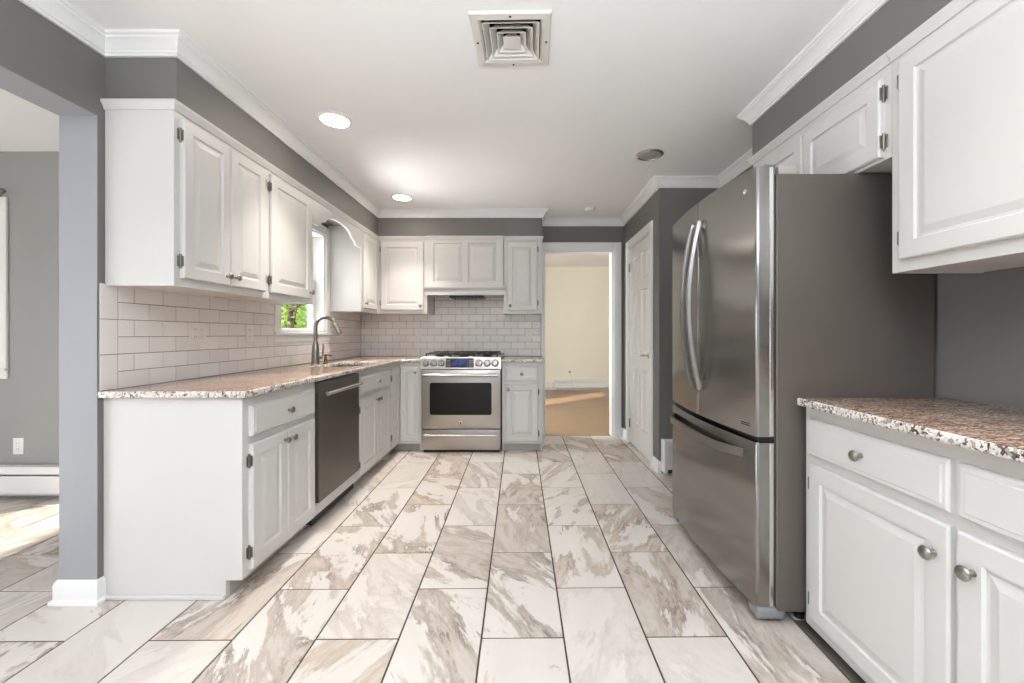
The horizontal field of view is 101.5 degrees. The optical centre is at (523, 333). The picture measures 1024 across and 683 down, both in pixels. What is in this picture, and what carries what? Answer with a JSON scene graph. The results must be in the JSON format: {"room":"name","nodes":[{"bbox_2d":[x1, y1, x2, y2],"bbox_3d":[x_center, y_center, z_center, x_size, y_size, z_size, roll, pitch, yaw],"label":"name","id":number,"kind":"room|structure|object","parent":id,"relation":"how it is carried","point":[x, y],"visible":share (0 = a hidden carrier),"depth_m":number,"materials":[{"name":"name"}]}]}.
{"room":"kitchen","nodes":[
{"label":"kitchen","id":0,"kind":"room"},
{"bbox_2d":[0,152,58,496],"bbox_3d":[-3.533,-0.068,2.976,3.135,2.410,0.120,0,0,0],"label":"wall","id":1,"kind":"structure","parent":0,"point":[29,397],"depth_m":2.92,"materials":[{"name":"grey paint"}]},
{"bbox_2d":[0,188,5,196],"bbox_3d":[-4.221,-0.978,2.877,1.358,0.060,0.078,0,0,0],"label":"curtain rod","id":2,"kind":"object","parent":1,"relation":"attached to","point":[2,191],"visible":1,"depth_m":2.85,"materials":[{"name":"silver metal"}]},
{"bbox_2d":[0,197,8,378],"bbox_3d":[-4.190,-0.321,2.956,1.208,1.265,0.140,0,0,0],"label":"window","id":3,"kind":"structure","parent":1,"relation":"in","point":[4,369],"depth_m":2.90,"materials":[{"name":"white paint"}]},
{"bbox_2d":[13,438,23,453],"bbox_3d":[-3.520,0.781,2.911,0.072,0.114,0.009,0,0,0],"label":"wall outlet","id":4,"kind":"object","parent":1,"relation":"attached to","point":[18,443],"visible":1,"depth_m":2.91,"materials":[{"name":"white plastic"}]},
{"bbox_2d":[0,464,58,495],"bbox_3d":[-3.510,1.018,2.880,2.980,0.227,0.072,0,0,0],"label":"baseboard heater","id":5,"kind":"object","parent":1,"relation":"attached to","point":[15,479],"visible":0.3,"depth_m":2.85,"materials":[{"name":"white metal"}]},
{"bbox_2d":[0,0,349,578],"bbox_3d":[-1.885,-0.063,0.565,0.160,2.420,8.130,0,0,0],"label":"wall","id":6,"kind":"structure","parent":0,"point":[34,48],"depth_m":1.66,"materials":[{"name":"grey paint"}]},
{"bbox_2d":[0,66,96,579],"bbox_3d":[-1.885,0.106,-0.065,0.160,2.062,3.670,0,0,0],"label":"door frame","id":7,"kind":"structure","parent":6,"relation":"attached to","point":[77,125],"depth_m":1.77,"materials":[{"name":"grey paint"}]},
{"bbox_2d":[47,576,105,605],"bbox_3d":[-1.885,1.088,2.331,0.208,0.098,1.170,0,0,0],"label":"baseboard","id":8,"kind":"structure","parent":6,"relation":"attached to","point":[64,592],"depth_m":1.76,"materials":[{"name":"white paint"}]},
{"bbox_2d":[100,98,268,297],"bbox_3d":[-1.629,-0.606,2.110,0.347,0.794,0.659,0,0,0],"label":"upper cabinet","id":9,"kind":"object","parent":6,"relation":"attached to","point":[185,200],"visible":1,"depth_m":1.83,"materials":[{"name":"white paint"}]},
{"bbox_2d":[223,162,314,304],"bbox_3d":[-1.629,-0.606,2.712,0.347,0.794,0.544,0,0,0],"label":"upper cabinet","id":10,"kind":"object","parent":6,"relation":"attached to","point":[289,204],"visible":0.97,"depth_m":2.65,"materials":[{"name":"white paint"}]},
{"bbox_2d":[274,224,331,342],"bbox_3d":[-1.865,-0.453,3.440,0.180,1.030,0.868,0,0,0],"label":"window","id":11,"kind":"structure","parent":6,"relation":"in","point":[320,307],"depth_m":3.78,"materials":[{"name":"white paint"}]},
{"bbox_2d":[98,281,540,390],"bbox_3d":[-0.806,-0.110,3.201,1.996,0.706,2.857,0,0,0],"label":"tile backsplash","id":12,"kind":"structure","parent":6,"relation":"attached to","point":[143,334],"depth_m":2.65,"materials":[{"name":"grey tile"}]},
{"bbox_2d":[189,322,205,343],"bbox_3d":[-1.792,-0.005,2.302,0.009,0.114,0.116,0,0,0],"label":"wall outlet","id":13,"kind":"object","parent":12,"relation":"attached to","point":[197,331],"visible":1,"depth_m":2.29,"materials":[{"name":"beige plastic"}]},
{"bbox_2d":[246,324,252,341],"bbox_3d":[-1.792,-0.005,2.738,0.009,0.114,0.072,0,0,0],"label":"wall outlet","id":14,"kind":"object","parent":12,"relation":"attached to","point":[249,328],"visible":1,"depth_m":2.73,"materials":[{"name":"beige plastic"}]},
{"bbox_2d":[526,328,531,338],"bbox_3d":[0.060,-0.005,4.617,0.072,0.114,0.009,0,0,0],"label":"wall outlet","id":15,"kind":"object","parent":12,"relation":"attached to","point":[528,330],"visible":1,"depth_m":4.62,"materials":[{"name":"beige plastic"}]},
{"bbox_2d":[328,226,384,314],"bbox_3d":[-1.629,-0.606,4.244,0.347,0.794,0.767,0,0,0],"label":"upper cabinet","id":16,"kind":"object","parent":6,"relation":"attached to","point":[353,270],"visible":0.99,"depth_m":3.86,"materials":[{"name":"white paint"}]},
{"bbox_2d":[0,0,849,217],"bbox_3d":[-1.680,-1.313,0.535,6.840,0.080,8.310,0,0,0],"label":"ceiling","id":17,"kind":"structure","parent":0,"point":[437,127],"depth_m":2.13,"materials":[{"name":"white paint"}]},
{"bbox_2d":[317,111,351,127],"bbox_3d":[-1.119,-1.268,2.481,0.192,0.010,0.192,0,0,0],"label":"recessed light","id":18,"kind":"object","parent":17,"relation":"in","point":[329,118],"visible":1,"depth_m":2.46,"materials":[{"name":"white plastic"}]},
{"bbox_2d":[391,194,412,200],"bbox_3d":[-1.129,-1.268,3.884,0.192,0.010,0.192,0,0,0],"label":"recessed light","id":19,"kind":"object","parent":17,"relation":"in","point":[401,197],"visible":1,"depth_m":3.87,"materials":[{"name":"white plastic"}]},
{"bbox_2d":[468,10,551,65],"bbox_3d":[-0.050,-1.328,1.810,0.330,0.140,0.330,0,0,1],"label":"ceiling vent","id":20,"kind":"object","parent":17,"relation":"in","point":[514,37],"visible":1,"depth_m":1.80,"materials":[{"name":"metal"}]},
{"bbox_2d":[584,207,595,211],"bbox_3d":[0.675,-1.258,4.240,0.123,0.031,0.123,0,0,0],"label":"smoke detector","id":21,"kind":"object","parent":17,"relation":"attached to","point":[587,209],"visible":1,"depth_m":4.21,"materials":[{"name":"white plastic"}]},
{"bbox_2d":[636,149,663,160],"bbox_3d":[0.894,-1.268,2.965,0.192,0.010,0.192,0,0,0],"label":"recessed light","id":22,"kind":"object","parent":17,"relation":"in","point":[648,154],"visible":1,"depth_m":2.95,"materials":[{"name":"metal"}]},
{"bbox_2d":[0,390,850,682],"bbox_3d":[-1.065,1.152,2.450,8.729,0.030,12.300,0,0,0],"label":"floor","id":23,"kind":"structure","parent":0,"point":[569,560],"depth_m":1.79,"materials":[{"name":"tile"}]},
{"bbox_2d":[104,382,314,599],"bbox_3d":[-1.478,0.706,2.099,0.647,0.863,0.633,0,0,0],"label":"base cabinet","id":24,"kind":"object","parent":23,"relation":"on","point":[200,494],"visible":0.99,"depth_m":1.79,"materials":[{"name":"white paint"}]},
{"bbox_2d":[302,373,362,530],"bbox_3d":[-1.461,0.708,2.716,0.642,0.859,0.600,0,0,0],"label":"dishwasher","id":25,"kind":"object","parent":23,"relation":"on","point":[336,398],"visible":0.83,"depth_m":2.65,"materials":[{"name":"metal"}]},
{"bbox_2d":[353,365,390,484],"bbox_3d":[-1.478,0.706,3.395,0.647,0.863,0.750,0,0,0],"label":"base cabinet","id":26,"kind":"object","parent":23,"relation":"on","point":[375,391],"visible":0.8,"depth_m":3.33,"materials":[{"name":"white paint"}]},
{"bbox_2d":[382,362,421,459],"bbox_3d":[-1.243,0.706,4.051,0.444,0.863,1.177,0,0,44],"label":"base cabinet","id":27,"kind":"object","parent":23,"relation":"on","point":[406,377],"visible":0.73,"depth_m":4.01,"materials":[{"name":"white paint"}]},
{"bbox_2d":[98,356,425,397],"bbox_3d":[-1.393,0.258,3.199,0.819,0.030,2.858,0,0,0],"label":"countertop","id":28,"kind":"structure","parent":27,"relation":"on","point":[246,384],"depth_m":2.19,"materials":[{"name":"stone"}]},
{"bbox_2d":[311,316,341,364],"bbox_3d":[-1.583,0.047,3.360,0.245,0.391,0.068,0,0,0],"label":"faucet","id":29,"kind":"object","parent":28,"relation":"on","point":[315,355],"visible":1,"depth_m":3.35,"materials":[{"name":"silver metal"}]},
{"bbox_2d":[323,354,331,363],"bbox_3d":[-1.611,0.204,3.435,0.072,0.078,0.040,0,0,0],"label":"soap dispenser","id":30,"kind":"object","parent":28,"relation":"on","point":[325,355],"visible":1,"depth_m":3.43,"materials":[{"name":"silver metal"}]},
{"bbox_2d":[332,365,358,366],"bbox_3d":[-1.438,0.368,3.400,0.349,0.189,0.624,0,0,0],"label":"sink","id":31,"kind":"object","parent":28,"relation":"in","point":[338,365],"visible":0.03,"depth_m":3.69,"materials":[{"name":"metal"}]},
{"bbox_2d":[421,351,503,451],"bbox_3d":[-0.597,0.659,4.269,0.767,0.956,0.698,0,0,0],"label":"range","id":32,"kind":"object","parent":23,"relation":"on","point":[462,390],"visible":1,"depth_m":3.99,"materials":[{"name":"silver metal"}]},
{"bbox_2d":[427,353,503,358],"bbox_3d":[-0.597,0.226,4.314,0.767,0.037,0.608,0,0,0],"label":"cooktop","id":33,"kind":"object","parent":32,"relation":"in","point":[437,355],"depth_m":4.04,"materials":[{"name":"metal"}]},
{"bbox_2d":[502,362,542,449],"bbox_3d":[-0.011,0.706,4.301,0.390,0.863,0.647,0,0,0],"label":"base cabinet","id":34,"kind":"object","parent":23,"relation":"on","point":[522,382],"visible":1,"depth_m":4.01,"materials":[{"name":"white paint"}]},
{"bbox_2d":[502,356,544,361],"bbox_3d":[-0.002,0.258,4.314,0.414,0.030,0.628,0,0,0],"label":"countertop","id":35,"kind":"structure","parent":34,"relation":"on","point":[506,358],"depth_m":4.00,"materials":[{"name":"stone"}]},
{"bbox_2d":[671,164,933,619],"bbox_3d":[1.205,0.235,2.099,0.806,1.803,0.933,0,0,0],"label":"refrigerator","id":36,"kind":"object","parent":23,"relation":"on","point":[786,289],"visible":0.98,"depth_m":1.63,"materials":[{"name":"grey metal"}]},
{"bbox_2d":[794,620,865,682],"bbox_3d":[1.109,1.132,1.059,0.086,0.010,1.178,0,0,0],"label":"trim","id":37,"kind":"structure","parent":23,"relation":"on","point":[832,655],"depth_m":1.48,"materials":[{"name":"grey wood"}]},
{"bbox_2d":[806,407,1023,682],"bbox_3d":[1.327,0.706,1.033,0.579,0.863,1.170,0,0,0],"label":"base cabinet","id":38,"kind":"object","parent":23,"relation":"on","point":[915,544],"visible":1,"depth_m":1.16,"materials":[{"name":"white paint"}]},
{"bbox_2d":[797,398,1023,463],"bbox_3d":[1.333,0.258,1.030,0.571,0.030,1.140,0,0,0],"label":"countertop","id":39,"kind":"structure","parent":38,"relation":"on","point":[995,430],"depth_m":1.22,"materials":[{"name":"stone"}]},
{"bbox_2d":[105,0,951,236],"bbox_3d":[-0.092,-1.135,0.565,3.425,0.275,8.130,0,0,0],"label":"soffit","id":40,"kind":"structure","parent":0,"point":[124,77],"depth_m":1.97,"materials":[{"name":"grey paint"}]},
{"bbox_2d":[313,194,362,247],"bbox_3d":[-1.504,-0.898,3.422,0.039,0.210,0.874,0,0,0],"label":"window valance","id":41,"kind":"object","parent":40,"relation":"attached to","point":[323,210],"visible":0.96,"depth_m":3.31,"materials":[{"name":"white paint"}]},
{"bbox_2d":[19,0,888,225],"bbox_3d":[-0.092,-1.233,0.565,3.425,0.080,8.130,0,0,0],"label":"trim","id":42,"kind":"structure","parent":40,"relation":"attached to","point":[110,43],"depth_m":2.04,"materials":[{"name":"white paint"}]},
{"bbox_2d":[504,226,623,427],"bbox_3d":[0.735,-0.063,4.690,5.130,2.420,0.120,0,0,0],"label":"wall","id":43,"kind":"structure","parent":0,"point":[550,233],"depth_m":4.63,"materials":[{"name":"grey paint"}]},
{"bbox_2d":[377,236,433,314],"bbox_3d":[-1.248,-0.606,4.439,0.511,0.794,0.377,0,0,0],"label":"upper cabinet","id":44,"kind":"object","parent":43,"relation":"attached to","point":[401,260],"visible":0.99,"depth_m":4.28,"materials":[{"name":"white paint"}]},
{"bbox_2d":[423,236,506,299],"bbox_3d":[-0.598,-0.687,4.436,0.854,0.632,0.381,0,0,0],"label":"range hood","id":45,"kind":"object","parent":43,"relation":"attached to","point":[458,267],"visible":1,"depth_m":4.28,"materials":[{"name":"white paint"}]},
{"bbox_2d":[449,296,485,299],"bbox_3d":[-0.591,-0.385,4.440,0.360,0.027,0.240,0,0,0],"label":"grille","id":46,"kind":"object","parent":45,"relation":"attached to","point":[452,297],"depth_m":4.33,"materials":[{"name":"black metal"}]},
{"bbox_2d":[504,236,543,314],"bbox_3d":[0.001,-0.606,4.439,0.410,0.794,0.377,0,0,0],"label":"upper cabinet","id":47,"kind":"object","parent":43,"relation":"attached to","point":[522,254],"visible":1,"depth_m":4.28,"materials":[{"name":"white paint"}]},
{"bbox_2d":[541,242,620,436],"bbox_3d":[0.638,0.062,4.686,0.885,2.150,0.159,0,0,0],"label":"trim","id":48,"kind":"structure","parent":43,"relation":"attached to","point":[613,249],"depth_m":4.61,"materials":[{"name":"white paint"}]},
{"bbox_2d":[545,267,608,389],"bbox_3d":[0.900,-0.113,6.680,4.800,2.500,3.860,0,0,0],"label":"wall","id":49,"kind":"structure","parent":0,"point":[576,298],"depth_m":8.49,"materials":[{"name":"beige paint"}]},
{"bbox_2d":[545,382,552,389],"bbox_3d":[-0.395,1.057,8.482,1.990,0.160,0.016,0,0,0],"label":"baseboard","id":50,"kind":"structure","parent":49,"relation":"attached to","point":[548,385],"depth_m":8.47,"materials":[{"name":"white paint"}]},
{"bbox_2d":[554,379,608,389],"bbox_3d":[1.870,1.021,8.454,2.500,0.212,0.072,0,0,0],"label":"baseboard heater","id":51,"kind":"object","parent":49,"relation":"attached to","point":[558,383],"visible":0.38,"depth_m":8.42,"materials":[{"name":"white metal"}]},
{"bbox_2d":[545,254,608,266],"bbox_3d":[0.900,-1.393,6.686,4.800,0.060,3.868,0,0,0],"label":"ceiling","id":52,"kind":"structure","parent":0,"point":[551,260],"depth_m":7.75,"materials":[{"name":"white paint"}]},
{"bbox_2d":[624,188,718,472],"bbox_3d":[1.365,-0.063,4.025,0.510,2.420,1.210,0,0,0],"label":"wall","id":53,"kind":"structure","parent":0,"point":[665,207],"depth_m":3.42,"materials":[{"name":"grey paint"}]},
{"bbox_2d":[629,235,648,459],"bbox_3d":[1.107,0.123,4.025,0.090,2.012,0.724,0,0,0],"label":"door","id":54,"kind":"structure","parent":53,"relation":"in","point":[639,254],"depth_m":4.02,"materials":[{"name":"white paint"}]},
{"bbox_2d":[626,220,652,465],"bbox_3d":[1.149,0.082,4.020,0.123,2.110,0.890,0,0,0],"label":"trim","id":55,"kind":"structure","parent":53,"relation":"attached to","point":[647,230],"depth_m":3.69,"materials":[{"name":"white paint"}]},
{"bbox_2d":[621,428,661,473],"bbox_3d":[1.102,1.088,4.013,0.036,0.098,1.234,0,0,0],"label":"baseboard","id":56,"kind":"structure","parent":53,"relation":"attached to","point":[656,464],"depth_m":3.50,"materials":[{"name":"white paint"}]},
{"bbox_2d":[661,439,672,473],"bbox_3d":[1.364,0.986,3.377,0.480,0.262,0.087,0,0,0],"label":"baseboard","id":57,"kind":"structure","parent":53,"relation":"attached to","point":[666,444],"depth_m":3.33,"materials":[{"name":"white wood"}]},
{"bbox_2d":[736,165,1023,408],"bbox_3d":[1.680,-0.068,0.565,0.120,2.410,8.130,0,0,0],"label":"wall","id":58,"kind":"structure","parent":0,"point":[979,317],"depth_m":1.48,"materials":[{"name":"grey paint"}]},
{"bbox_2d":[748,52,891,173],"bbox_3d":[1.438,-0.817,1.946,0.357,0.372,0.918,0,0,0],"label":"upper cabinet","id":59,"kind":"object","parent":58,"relation":"attached to","point":[850,131],"visible":0.36,"depth_m":1.67,"materials":[{"name":"white paint"}]},
{"bbox_2d":[887,0,1023,272],"bbox_3d":[1.438,-0.609,1.155,0.357,0.788,0.660,0,0,0],"label":"upper cabinet","id":60,"kind":"object","parent":58,"relation":"attached to","point":[958,77],"visible":1,"depth_m":1.25,"materials":[{"name":"white paint"}]},
{"label":"outside","id":61,"kind":"structure","parent":0,"visible":0},
{"bbox_3d":[-17.700,1.587,21.600,24.600,0.100,36.800,0,0,0],"label":"ground","id":62,"kind":"structure","parent":61,"visible":0},
{"bbox_2d":[281,305,306,327],"bbox_3d":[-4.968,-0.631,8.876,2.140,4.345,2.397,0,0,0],"label":"tree","id":63,"kind":"object","parent":62,"relation":"on","point":[290,320],"visible":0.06,"depth_m":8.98,"materials":[{"name":"green plant"}]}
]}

